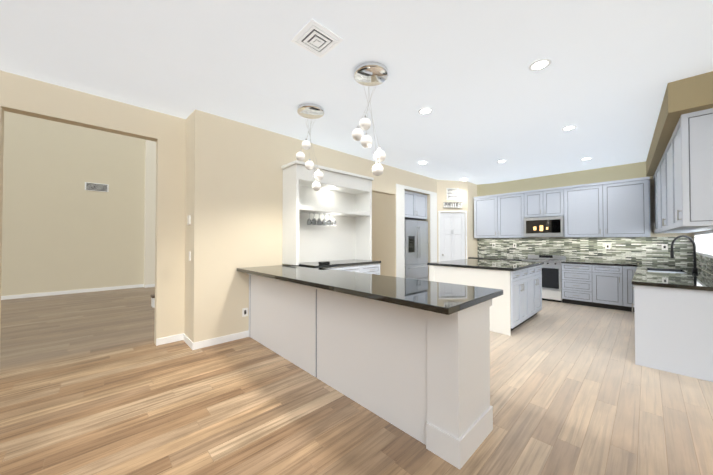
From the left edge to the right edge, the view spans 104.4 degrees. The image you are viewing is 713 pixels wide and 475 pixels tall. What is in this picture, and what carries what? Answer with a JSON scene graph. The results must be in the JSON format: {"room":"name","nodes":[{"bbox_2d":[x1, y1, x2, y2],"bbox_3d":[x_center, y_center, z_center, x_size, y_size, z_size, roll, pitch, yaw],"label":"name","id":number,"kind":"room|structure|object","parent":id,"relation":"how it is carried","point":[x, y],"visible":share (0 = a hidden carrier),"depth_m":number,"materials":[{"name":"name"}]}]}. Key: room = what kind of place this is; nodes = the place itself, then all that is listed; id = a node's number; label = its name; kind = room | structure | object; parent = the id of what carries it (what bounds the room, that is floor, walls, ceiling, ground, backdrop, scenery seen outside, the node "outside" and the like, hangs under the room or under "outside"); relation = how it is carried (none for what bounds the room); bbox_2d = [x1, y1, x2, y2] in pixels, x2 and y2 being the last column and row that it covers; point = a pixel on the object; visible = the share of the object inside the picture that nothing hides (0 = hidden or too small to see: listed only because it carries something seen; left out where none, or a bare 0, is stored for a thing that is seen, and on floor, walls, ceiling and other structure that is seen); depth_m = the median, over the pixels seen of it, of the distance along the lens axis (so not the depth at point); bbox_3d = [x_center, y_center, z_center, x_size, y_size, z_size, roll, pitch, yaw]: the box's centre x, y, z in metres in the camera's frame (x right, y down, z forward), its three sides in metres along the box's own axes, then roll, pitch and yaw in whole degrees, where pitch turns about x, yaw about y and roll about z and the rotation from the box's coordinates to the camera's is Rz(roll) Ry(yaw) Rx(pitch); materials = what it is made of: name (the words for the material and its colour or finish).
{"room":"kitchen","nodes":[
{"label":"kitchen","id":0,"kind":"room"},
{"bbox_2d":[0,70,711,344],"bbox_3d":[-2.896,-1.319,4.040,15.250,5.500,11.330,1,-1,-44],"label":"wall","id":1,"kind":"structure","parent":0,"point":[219,179],"depth_m":5.08,"materials":[{"name":"beige paint"}]},
{"bbox_2d":[1,284,143,299],"bbox_3d":[-9.245,1.405,5.570,7.900,0.090,0.014,1,-1,-44],"label":"baseboard","id":2,"kind":"structure","parent":1,"relation":"attached to","point":[139,285],"depth_m":7.21,"materials":[{"name":"white wood"}]},
{"bbox_2d":[85,182,108,191],"bbox_3d":[-7.142,-1.384,7.603,0.480,0.220,0.016,1,-1,-44],"label":"air vent","id":3,"kind":"object","parent":1,"relation":"in","point":[89,186],"visible":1,"depth_m":7.59,"materials":[{"name":"white metal"}]},
{"bbox_2d":[145,284,154,287],"bbox_3d":[-5.610,1.446,8.748,1.750,0.090,0.014,1,-1,-44],"label":"baseboard","id":4,"kind":"structure","parent":1,"relation":"attached to","point":[149,285],"depth_m":8.23,"materials":[{"name":"white wood"}]},
{"bbox_2d":[156,334,182,345],"bbox_3d":[-2.530,1.382,3.743,0.300,0.090,0.014,1,-1,-44],"label":"baseboard","id":5,"kind":"structure","parent":1,"relation":"attached to","point":[179,337],"depth_m":3.74,"materials":[{"name":"white wood"}]},
{"bbox_2d":[182,333,191,348],"bbox_3d":[-2.244,1.381,3.680,0.017,0.090,0.500,1,-1,-44],"label":"baseboard","id":6,"kind":"structure","parent":1,"relation":"attached to","point":[185,338],"depth_m":3.67,"materials":[{"name":"white wood"}]},
{"bbox_2d":[187,215,190,224],"label":"switch plates","id":7,"kind":"object","parent":1,"relation":"attached to","point":[189,216],"depth_m":3.66,"materials":[{"name":"white plastic"}]},
{"bbox_2d":[192,330,248,349],"bbox_3d":[-1.810,1.382,3.738,0.724,0.090,0.014,1,-1,-44],"label":"baseboard","id":8,"kind":"structure","parent":1,"relation":"attached to","point":[201,344],"depth_m":3.70,"materials":[{"name":"white wood"}]},
{"bbox_2d":[242,308,247,316],"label":"outlet","id":9,"kind":"object","parent":1,"relation":"attached to","point":[245,310],"depth_m":3.94,"materials":[{"name":"white plastic"}]},
{"bbox_2d":[405,191,426,219],"bbox_3d":[1.255,-0.815,7.272,1.120,0.655,0.753,1,-1,-44],"label":"upper cabinet","id":10,"kind":"object","parent":1,"relation":"attached to","point":[415,206],"visible":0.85,"depth_m":7.06,"materials":[{"name":"grey wood"}]},
{"bbox_2d":[396,184,436,277],"bbox_3d":[1.556,0.118,6.952,1.778,2.700,0.013,1,-1,-44],"label":"trim","id":11,"kind":"structure","parent":1,"relation":"attached to","point":[400,230],"depth_m":6.52,"materials":[{"name":"white wood"}]},
{"bbox_2d":[474,194,501,236],"bbox_3d":[3.691,-0.567,7.706,0.327,1.170,0.696,1,-1,-44],"label":"upper cabinet","id":12,"kind":"object","parent":1,"relation":"attached to","point":[488,209],"depth_m":7.57,"materials":[{"name":"grey wood"}]},
{"bbox_2d":[502,191,529,236],"bbox_3d":[4.105,-0.573,7.271,0.327,1.170,0.761,1,-1,-44],"label":"upper cabinet","id":13,"kind":"object","parent":1,"relation":"attached to","point":[513,204],"depth_m":7.11,"materials":[{"name":"grey wood"}]},
{"bbox_2d":[526,186,565,217],"bbox_3d":[4.602,-0.830,6.751,0.327,0.670,0.810,1,-1,-44],"label":"upper cabinet","id":14,"kind":"object","parent":1,"relation":"attached to","point":[540,202],"depth_m":6.60,"materials":[{"name":"grey wood"}]},
{"bbox_2d":[524,216,563,237],"bbox_3d":[4.577,-0.245,6.720,0.395,0.480,0.800,1,-1,-44],"label":"microwave","id":15,"kind":"object","parent":14,"relation":"attached to","point":[544,227],"visible":1,"depth_m":6.56,"materials":[{"name":"silver metal"}]},
{"bbox_2d":[477,237,692,264],"bbox_3d":[4.930,0.269,6.627,0.008,0.529,4.027,1,-1,-44],"label":"backsplash","id":16,"kind":"structure","parent":1,"relation":"attached to","point":[637,249],"depth_m":6.16,"materials":[{"name":"tile"}]},
{"bbox_2d":[662,244,667,249],"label":"outlet","id":17,"kind":"object","parent":16,"relation":"attached to","point":[664,246],"depth_m":5.43,"materials":[{"name":"white plastic"}]},
{"bbox_2d":[564,182,609,236],"bbox_3d":[5.111,-0.586,6.211,0.327,1.170,0.798,1,-1,-44],"label":"upper cabinet","id":18,"kind":"object","parent":1,"relation":"attached to","point":[585,204],"depth_m":6.06,"materials":[{"name":"grey wood"}]},
{"bbox_2d":[606,177,649,236],"bbox_3d":[5.556,-0.593,5.743,0.327,1.170,0.749,1,-1,-44],"label":"upper cabinet","id":19,"kind":"object","parent":1,"relation":"attached to","point":[618,208],"depth_m":5.57,"materials":[{"name":"grey wood"}]},
{"bbox_2d":[654,232,688,232],"bbox_3d":[6.011,-0.663,5.189,0.871,1.155,0.597,1,-1,-44],"label":"upper cabinet","id":20,"kind":"object","parent":1,"relation":"attached to","point":[654,232],"depth_m":4.89,"materials":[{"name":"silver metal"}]},
{"bbox_2d":[653,108,712,231],"bbox_3d":[4.044,-0.687,3.320,1.655,1.155,0.598,1,-1,-44],"label":"upper cabinet","id":21,"kind":"object","parent":1,"relation":"attached to","point":[683,187],"depth_m":2.83,"materials":[{"name":"grey wood"}]},
{"bbox_2d":[694,230,712,257],"bbox_3d":[5.474,0.098,4.250,2.800,0.970,0.190,1,-1,-44],"label":"window","id":22,"kind":"structure","parent":1,"relation":"in","point":[703,241],"depth_m":4.94,"materials":[{"name":"white glass"}]},
{"bbox_2d":[696,254,712,274],"bbox_3d":[4.963,0.193,3.886,3.720,0.609,0.008,1,-1,-44],"label":"backsplash","id":23,"kind":"structure","parent":1,"relation":"attached to","point":[705,263],"depth_m":4.13,"materials":[{"name":"tile"}]},
{"bbox_2d":[0,287,712,474],"bbox_3d":[-2.602,1.462,4.167,15.600,0.060,12.200,1,-1,-44],"label":"floor","id":24,"kind":"structure","parent":0,"point":[97,383],"depth_m":2.29,"materials":[{"name":"brown wood"}]},
{"bbox_2d":[150,294,154,307],"bbox_3d":[-3.744,1.342,6.303,1.515,0.235,0.250,1,-1,-44],"label":"stair step","id":25,"kind":"structure","parent":24,"relation":"on","point":[152,301],"depth_m":5.75,"materials":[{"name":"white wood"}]},
{"bbox_2d":[281,160,380,274],"bbox_3d":[-0.354,0.156,4.678,1.660,2.565,0.667,1,-1,-44],"label":"built-in hutch","id":26,"kind":"object","parent":24,"relation":"on","point":[328,225],"visible":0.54,"depth_m":4.76,"materials":[{"name":"white wood"}]},
{"bbox_2d":[249,273,492,468],"bbox_3d":[-0.283,0.940,3.002,0.491,0.955,3.180,1,-1,-44],"label":"base cabinet","id":27,"kind":"object","parent":24,"relation":"on","point":[410,357],"depth_m":2.06,"materials":[{"name":"white wood"}]},
{"bbox_2d":[237,265,502,316],"bbox_3d":[-0.268,0.437,3.013,0.865,0.040,3.194,1,-1,-44],"label":"countertop","id":28,"kind":"structure","parent":27,"relation":"on","point":[431,296],"depth_m":2.25,"materials":[{"name":"black stone"}]},
{"bbox_2d":[405,219,427,280],"bbox_3d":[1.286,0.517,7.223,0.990,1.890,0.842,1,-1,-44],"label":"fridge","id":29,"kind":"object","parent":24,"relation":"on","point":[416,248],"visible":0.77,"depth_m":6.92,"materials":[{"name":"silver metal"}]},
{"bbox_2d":[429,263,542,334],"bbox_3d":[2.401,0.971,5.068,1.674,0.944,1.393,1,-1,-44],"label":"kitchen island","id":30,"kind":"object","parent":24,"relation":"on","point":[517,303],"depth_m":4.33,"materials":[{"name":"white wood"}]},
{"bbox_2d":[427,259,538,270],"bbox_3d":[2.394,0.480,5.091,1.720,0.040,1.421,1,-1,-44],"label":"island countertop","id":31,"kind":"structure","parent":30,"relation":"on","point":[483,264],"depth_m":4.75,"materials":[{"name":"stone"}]},
{"bbox_2d":[522,255,565,301],"bbox_3d":[4.459,0.949,6.592,0.611,1.030,0.780,1,-1,-44],"label":"range","id":32,"kind":"object","parent":24,"relation":"on","point":[551,273],"visible":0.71,"depth_m":6.30,"materials":[{"name":"silver metal"}]},
{"bbox_2d":[562,264,637,311],"bbox_3d":[5.182,1.010,5.913,0.607,0.890,1.188,1,-1,-44],"label":"base cabinet","id":33,"kind":"object","parent":24,"relation":"on","point":[604,284],"depth_m":5.69,"materials":[{"name":"grey wood"}]},
{"bbox_2d":[468,256,519,259],"bbox_3d":[3.771,0.564,7.391,0.625,0.040,1.310,1,-1,-44],"label":"countertop","id":34,"kind":"structure","parent":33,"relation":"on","point":[478,257],"depth_m":7.25,"materials":[{"name":"stone"}]},
{"bbox_2d":[561,260,635,267],"bbox_3d":[5.175,0.545,5.913,0.625,0.040,1.189,1,-1,-44],"label":"countertop","id":35,"kind":"structure","parent":33,"relation":"on","point":[566,261],"depth_m":5.78,"materials":[{"name":"black stone"}]},
{"bbox_2d":[632,235,712,381],"bbox_3d":[4.689,0.700,4.139,3.769,1.464,0.738,1,-1,-44],"label":"sink counter","id":36,"kind":"object","parent":24,"relation":"on","point":[673,306],"visible":1,"depth_m":2.92,"materials":[{"name":"white wood"}]},
{"bbox_2d":[670,235,697,271],"bbox_3d":[4.799,0.234,4.052,0.339,0.534,0.272,1,-1,-44],"label":"faucet","id":37,"kind":"object","parent":36,"relation":"on","point":[694,269],"depth_m":4.02,"materials":[{"name":"black metal"}]},
{"bbox_2d":[0,0,712,184],"bbox_3d":[-2.896,-2.869,4.060,15.250,2.600,11.330,1,-1,-44],"label":"ceiling","id":38,"kind":"structure","parent":0,"point":[603,79],"depth_m":2.60,"materials":[{"name":"white paint"}]},
{"bbox_2d":[296,103,323,190],"bbox_3d":[-0.564,-1.074,3.404,0.330,1.004,0.330,1,-1,-44],"label":"pendant light","id":39,"kind":"object","parent":38,"relation":"hanging from","point":[312,111],"visible":1,"depth_m":3.36,"materials":[{"name":"white glass"}]},
{"bbox_2d":[291,19,342,57],"bbox_3d":[-0.318,-1.579,2.223,0.300,0.025,0.300,1,-1,-44],"label":"ceiling vent","id":40,"kind":"object","parent":38,"relation":"in","point":[314,37],"visible":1,"depth_m":2.20,"materials":[{"name":"white metal"}]},
{"bbox_2d":[352,62,387,175],"bbox_3d":[0.139,-1.088,2.651,0.330,0.994,0.330,1,-1,-44],"label":"pendant light","id":41,"kind":"object","parent":38,"relation":"hanging from","point":[368,74],"visible":1,"depth_m":2.61,"materials":[{"name":"white glass"}]},
{"bbox_2d":[418,108,432,113],"bbox_3d":[0.859,-1.573,3.438,0.176,0.007,0.176,1,-1,-44],"label":"recessed light","id":42,"kind":"object","parent":38,"relation":"in","point":[425,110],"visible":1,"depth_m":3.43,"materials":[{"name":"white"}]},
{"bbox_2d":[529,59,550,70],"bbox_3d":[1.685,-1.584,2.540,0.176,0.007,0.176,1,-1,-44],"label":"recessed light","id":43,"kind":"object","parent":38,"relation":"in","point":[541,64],"visible":1,"depth_m":2.53,"materials":[{"name":"white"}]},
{"bbox_2d":[562,125,576,130],"bbox_3d":[3.043,-1.566,3.955,0.176,0.007,0.176,1,-1,-44],"label":"recessed light","id":44,"kind":"object","parent":38,"relation":"in","point":[569,128],"visible":1,"depth_m":3.96,"materials":[{"name":"white"}]},
{"bbox_2d":[437,180,467,261],"bbox_3d":[2.648,-0.122,7.689,0.875,3.200,0.120,0,-1,-5],"label":"wall","id":45,"kind":"structure","parent":0,"point":[443,185],"depth_m":7.64,"materials":[{"name":"beige paint"}]},
{"bbox_2d":[443,188,461,207],"bbox_3d":[2.654,-1.088,7.627,0.540,0.550,0.023,0,-1,-5],"label":"sign","id":46,"kind":"object","parent":45,"relation":"attached to","point":[452,193],"visible":1,"depth_m":7.62,"materials":[{"name":"metal"}]},
{"bbox_2d":[438,211,466,261],"bbox_3d":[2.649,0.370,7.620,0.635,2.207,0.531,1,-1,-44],"label":"pantry door","id":47,"kind":"structure","parent":45,"relation":"in","point":[452,236],"depth_m":7.64,"materials":[{"name":"white wood"}]},
{"bbox_2d":[646,71,712,176],"bbox_3d":[4.830,-1.413,4.128,4.159,0.309,0.723,1,-1,-44],"label":"soffit","id":48,"kind":"structure","parent":0,"point":[689,95],"depth_m":2.81,"materials":[{"name":"beige paint"}]}
]}

